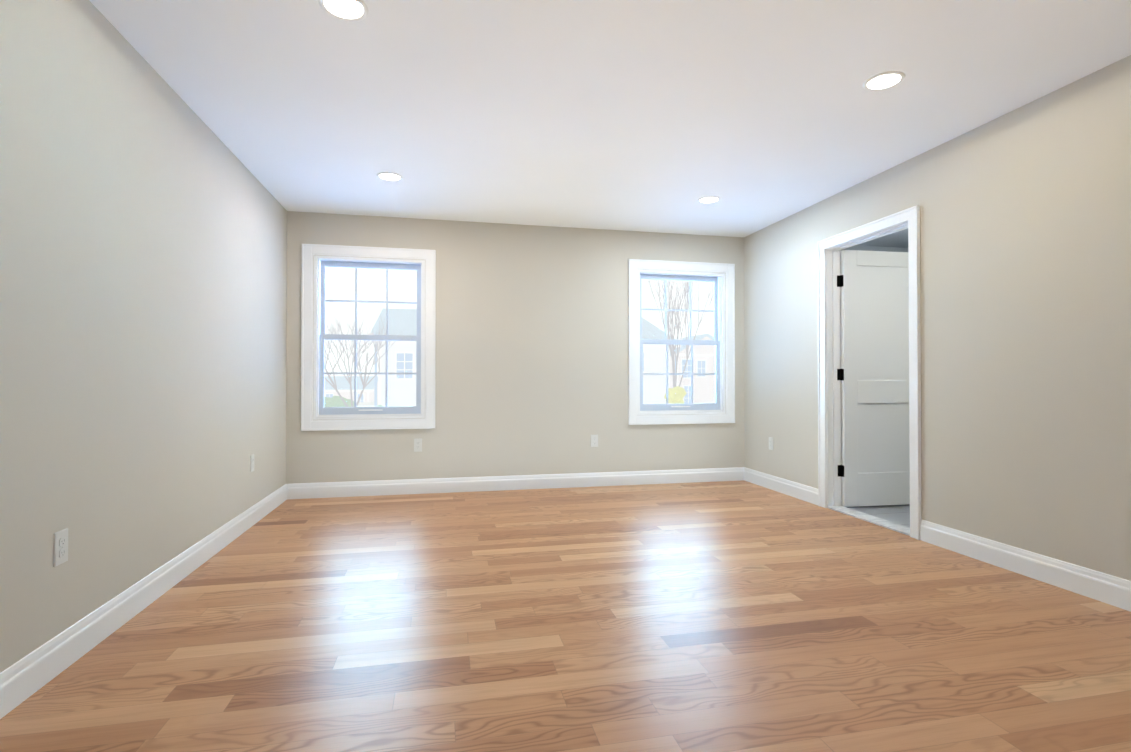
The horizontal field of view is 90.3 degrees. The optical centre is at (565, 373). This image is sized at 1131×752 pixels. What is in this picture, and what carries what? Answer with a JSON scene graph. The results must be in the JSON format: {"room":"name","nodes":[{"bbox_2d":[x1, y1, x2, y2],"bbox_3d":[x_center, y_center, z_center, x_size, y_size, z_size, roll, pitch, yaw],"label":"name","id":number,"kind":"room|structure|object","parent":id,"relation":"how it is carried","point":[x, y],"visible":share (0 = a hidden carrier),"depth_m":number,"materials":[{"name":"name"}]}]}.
{"room":"empty bedroom","nodes":[
{"label":"empty bedroom","id":0,"kind":"room"},
{"bbox_2d":[0,0,286,672],"bbox_3d":[-1.772,-0.188,1.730,0.120,2.440,6.170,0,-1,-12],"label":"wall","id":1,"kind":"structure","parent":0,"point":[143,282],"depth_m":2.28,"materials":[{"name":"paint"}]},
{"bbox_2d":[53,528,67,566],"bbox_3d":[-1.757,0.604,1.960,0.009,0.115,0.070,0,-1,-12],"label":"electrical outlet","id":2,"kind":"object","parent":1,"relation":"attached to","point":[60,547],"visible":1,"depth_m":1.95,"materials":[{"name":"white plastic"}]},
{"bbox_2d":[0,484,287,718],"bbox_3d":[-1.720,0.968,1.793,0.013,0.130,6.050,0,-1,-12],"label":"baseboard","id":3,"kind":"structure","parent":1,"relation":"attached to","point":[32,673],"depth_m":2.24,"materials":[{"name":"paint"}]},
{"bbox_2d":[250,454,253,471],"bbox_3d":[-2.175,0.621,3.908,0.009,0.115,0.070,0,-1,-12],"label":"electrical outlet","id":4,"kind":"object","parent":1,"relation":"attached to","point":[251,463],"visible":1,"depth_m":3.88,"materials":[{"name":"white plastic"}]},
{"bbox_2d":[0,480,1130,751],"bbox_3d":[1.464,1.099,2.497,6.774,0.120,6.330,0,-1,-12],"label":"floor","id":5,"kind":"structure","parent":0,"point":[722,616],"depth_m":2.18,"materials":[{"name":"brown wood"}]},
{"bbox_2d":[286,211,907,483],"bbox_3d":[0.817,-0.156,5.516,6.774,2.440,0.175,0,-1,-12],"label":"wall","id":6,"kind":"structure","parent":0,"point":[531,368],"depth_m":5.18,"materials":[{"name":"paint"}]},
{"bbox_2d":[301,244,435,430],"bbox_3d":[-1.719,-0.310,4.982,1.108,1.588,0.215,0,-1,-12],"label":"window","id":7,"kind":"structure","parent":6,"relation":"in","point":[316,415],"depth_m":4.92,"materials":[{"name":"paint"}]},
{"bbox_2d":[414,438,421,451],"bbox_3d":[-1.305,0.630,4.974,0.070,0.115,0.009,0,-1,-12],"label":"electrical outlet","id":8,"kind":"object","parent":6,"relation":"attached to","point":[417,445],"visible":1,"depth_m":4.97,"materials":[{"name":"white plastic"}]},
{"bbox_2d":[288,467,743,498],"bbox_3d":[-0.266,0.997,5.192,4.224,0.130,0.013,0,-1,-12],"label":"baseboard","id":9,"kind":"structure","parent":6,"relation":"attached to","point":[570,480],"depth_m":5.13,"materials":[{"name":"paint"}]},
{"bbox_2d":[591,435,597,446],"bbox_3d":[0.274,0.633,5.314,0.070,0.115,0.009,0,-1,-12],"label":"electrical outlet","id":10,"kind":"object","parent":6,"relation":"attached to","point":[594,440],"visible":1,"depth_m":5.31,"materials":[{"name":"white plastic"}]},
{"bbox_2d":[628,259,734,424],"bbox_3d":[1.126,-0.305,5.594,1.108,1.588,0.215,0,-1,-12],"label":"window","id":11,"kind":"structure","parent":6,"relation":"in","point":[721,409],"depth_m":5.55,"materials":[{"name":"paint"}]},
{"bbox_2d":[89,0,1130,247],"bbox_3d":[1.464,-1.454,2.518,6.774,0.135,6.330,0,-1,-12],"label":"ceiling","id":12,"kind":"structure","parent":0,"point":[661,116],"depth_m":2.79,"materials":[{"name":"paint"}]},
{"bbox_2d":[318,0,367,21],"bbox_3d":[-0.847,-1.401,2.149,0.178,0.006,0.178,0,-1,-12],"label":"recessed light","id":13,"kind":"object","parent":12,"relation":"in","point":[350,10],"visible":1,"depth_m":2.16,"materials":[{"name":"white plastic"}]},
{"bbox_2d":[377,172,402,181],"bbox_3d":[-1.236,-1.386,3.958,0.178,0.006,0.178,0,-1,-12],"label":"recessed light","id":14,"kind":"object","parent":12,"relation":"in","point":[390,176],"visible":1,"depth_m":3.95,"materials":[{"name":"white plastic"}]},
{"bbox_2d":[697,196,719,203],"bbox_3d":[1.140,-1.381,4.468,0.178,0.006,0.178,0,-1,-12],"label":"recessed light","id":15,"kind":"object","parent":12,"relation":"in","point":[708,199],"visible":0.98,"depth_m":4.46,"materials":[{"name":"white plastic"}]},
{"bbox_2d":[863,71,904,90],"bbox_3d":[1.522,-1.397,2.689,0.178,0.006,0.178,0,-1,-12],"label":"recessed light","id":16,"kind":"object","parent":12,"relation":"in","point":[884,81],"visible":1,"depth_m":2.68,"materials":[{"name":"white plastic"}]},
{"bbox_2d":[744,55,1130,580],"bbox_3d":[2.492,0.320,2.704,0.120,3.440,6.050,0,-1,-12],"label":"wall","id":17,"kind":"structure","parent":0,"point":[1025,270],"depth_m":3.00,"materials":[{"name":"paint"}]},
{"bbox_2d":[769,437,772,449],"bbox_3d":[1.892,0.642,5.182,0.009,0.115,0.070,0,-1,-12],"label":"electrical outlet","id":18,"kind":"object","parent":17,"relation":"attached to","point":[770,443],"visible":1,"depth_m":5.17,"materials":[{"name":"white plastic"}]},
{"bbox_2d":[744,467,817,504],"bbox_3d":[1.917,0.996,5.059,0.013,0.130,1.152,0,-1,-12],"label":"baseboard","id":19,"kind":"structure","parent":17,"relation":"attached to","point":[803,492],"depth_m":4.99,"materials":[{"name":"paint"}]},
{"bbox_2d":[827,506,909,535],"bbox_3d":[2.204,1.045,4.034,0.130,0.014,0.810,0,-1,-12],"label":"marble door sill","id":20,"kind":"object","parent":17,"relation":"attached to","point":[905,530],"visible":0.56,"depth_m":4.01,"materials":[{"name":"white stone"}]},
{"bbox_2d":[817,205,921,539],"bbox_3d":[2.204,-0.006,4.043,0.170,2.116,0.972,0,-1,-12],"label":"door frame","id":21,"kind":"structure","parent":17,"relation":"attached to","point":[829,249],"depth_m":4.42,"materials":[{"name":"paint"}]},
{"bbox_2d":[837,250,909,506],"bbox_3d":[2.569,0.034,4.479,0.844,2.020,0.151,0,-1,-12],"label":"door","id":22,"kind":"structure","parent":17,"relation":"in","point":[873,377],"depth_m":4.47,"materials":[{"name":"paint"}]},
{"bbox_2d":[920,520,1130,611],"bbox_3d":[2.649,0.966,1.651,0.013,0.130,3.876,0,-1,-12],"label":"baseboard","id":23,"kind":"structure","parent":17,"relation":"attached to","point":[1103,587],"depth_m":2.86,"materials":[{"name":"paint"}]},
{"label":"outside","id":24,"kind":"structure","parent":0,"visible":0},
{"bbox_2d":[356,399,377,406],"bbox_3d":[-2.063,2.452,50.937,140.000,0.300,89.790,0,-1,-12],"label":"ground","id":25,"kind":"structure","parent":24,"point":[366,404],"depth_m":40.69,"materials":[{"name":"white snow"}]},
{"bbox_2d":[324,396,353,406],"bbox_3d":[-9.667,1.614,23.507,1.750,1.385,1.644,0,-1,-12],"label":"shrub","id":26,"kind":"object","parent":25,"relation":"on","point":[332,401],"depth_m":23.23,"materials":[{"name":"green plant"}]},
{"bbox_2d":[324,376,377,401],"bbox_3d":[-18.530,1.456,48.782,4.634,2.510,9.800,0,-1,-12],"label":"house","id":27,"kind":"structure","parent":25,"relation":"on","point":[340,380],"depth_m":44.79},
{"bbox_2d":[324,311,405,406],"bbox_3d":[-5.219,0.264,13.544,1.470,3.437,1.968,0,-1,33],"label":"tree","id":28,"kind":"object","parent":25,"relation":"on","point":[364,384],"depth_m":13.71,"materials":[{"name":"plant"}]},
{"bbox_2d":[367,308,680,406],"bbox_3d":[-2.381,-0.801,27.954,12.896,5.813,11.350,0,-1,-12],"label":"house","id":29,"kind":"structure","parent":25,"relation":"on","point":[400,353],"depth_m":23.01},
{"bbox_2d":[664,386,685,403],"bbox_3d":[2.325,1.114,11.863,0.515,1.711,0.447,0,-1,-12],"label":"shrub","id":30,"kind":"object","parent":25,"relation":"on","point":[680,392],"depth_m":11.77,"materials":[{"name":"yellow plant"}]},
{"bbox_2d":[648,280,713,387],"bbox_3d":[2.794,-0.500,13.450,1.563,4.965,1.492,0,-1,-12],"label":"tree","id":31,"kind":"object","parent":25,"relation":"on","point":[672,350],"depth_m":13.29,"materials":[{"name":"plant"}]},
{"bbox_2d":[670,334,714,403],"bbox_3d":[8.548,-0.220,42.342,4.961,4.897,9.800,0,-1,-12],"label":"house","id":32,"kind":"structure","parent":25,"relation":"on","point":[701,358],"depth_m":37.87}
]}

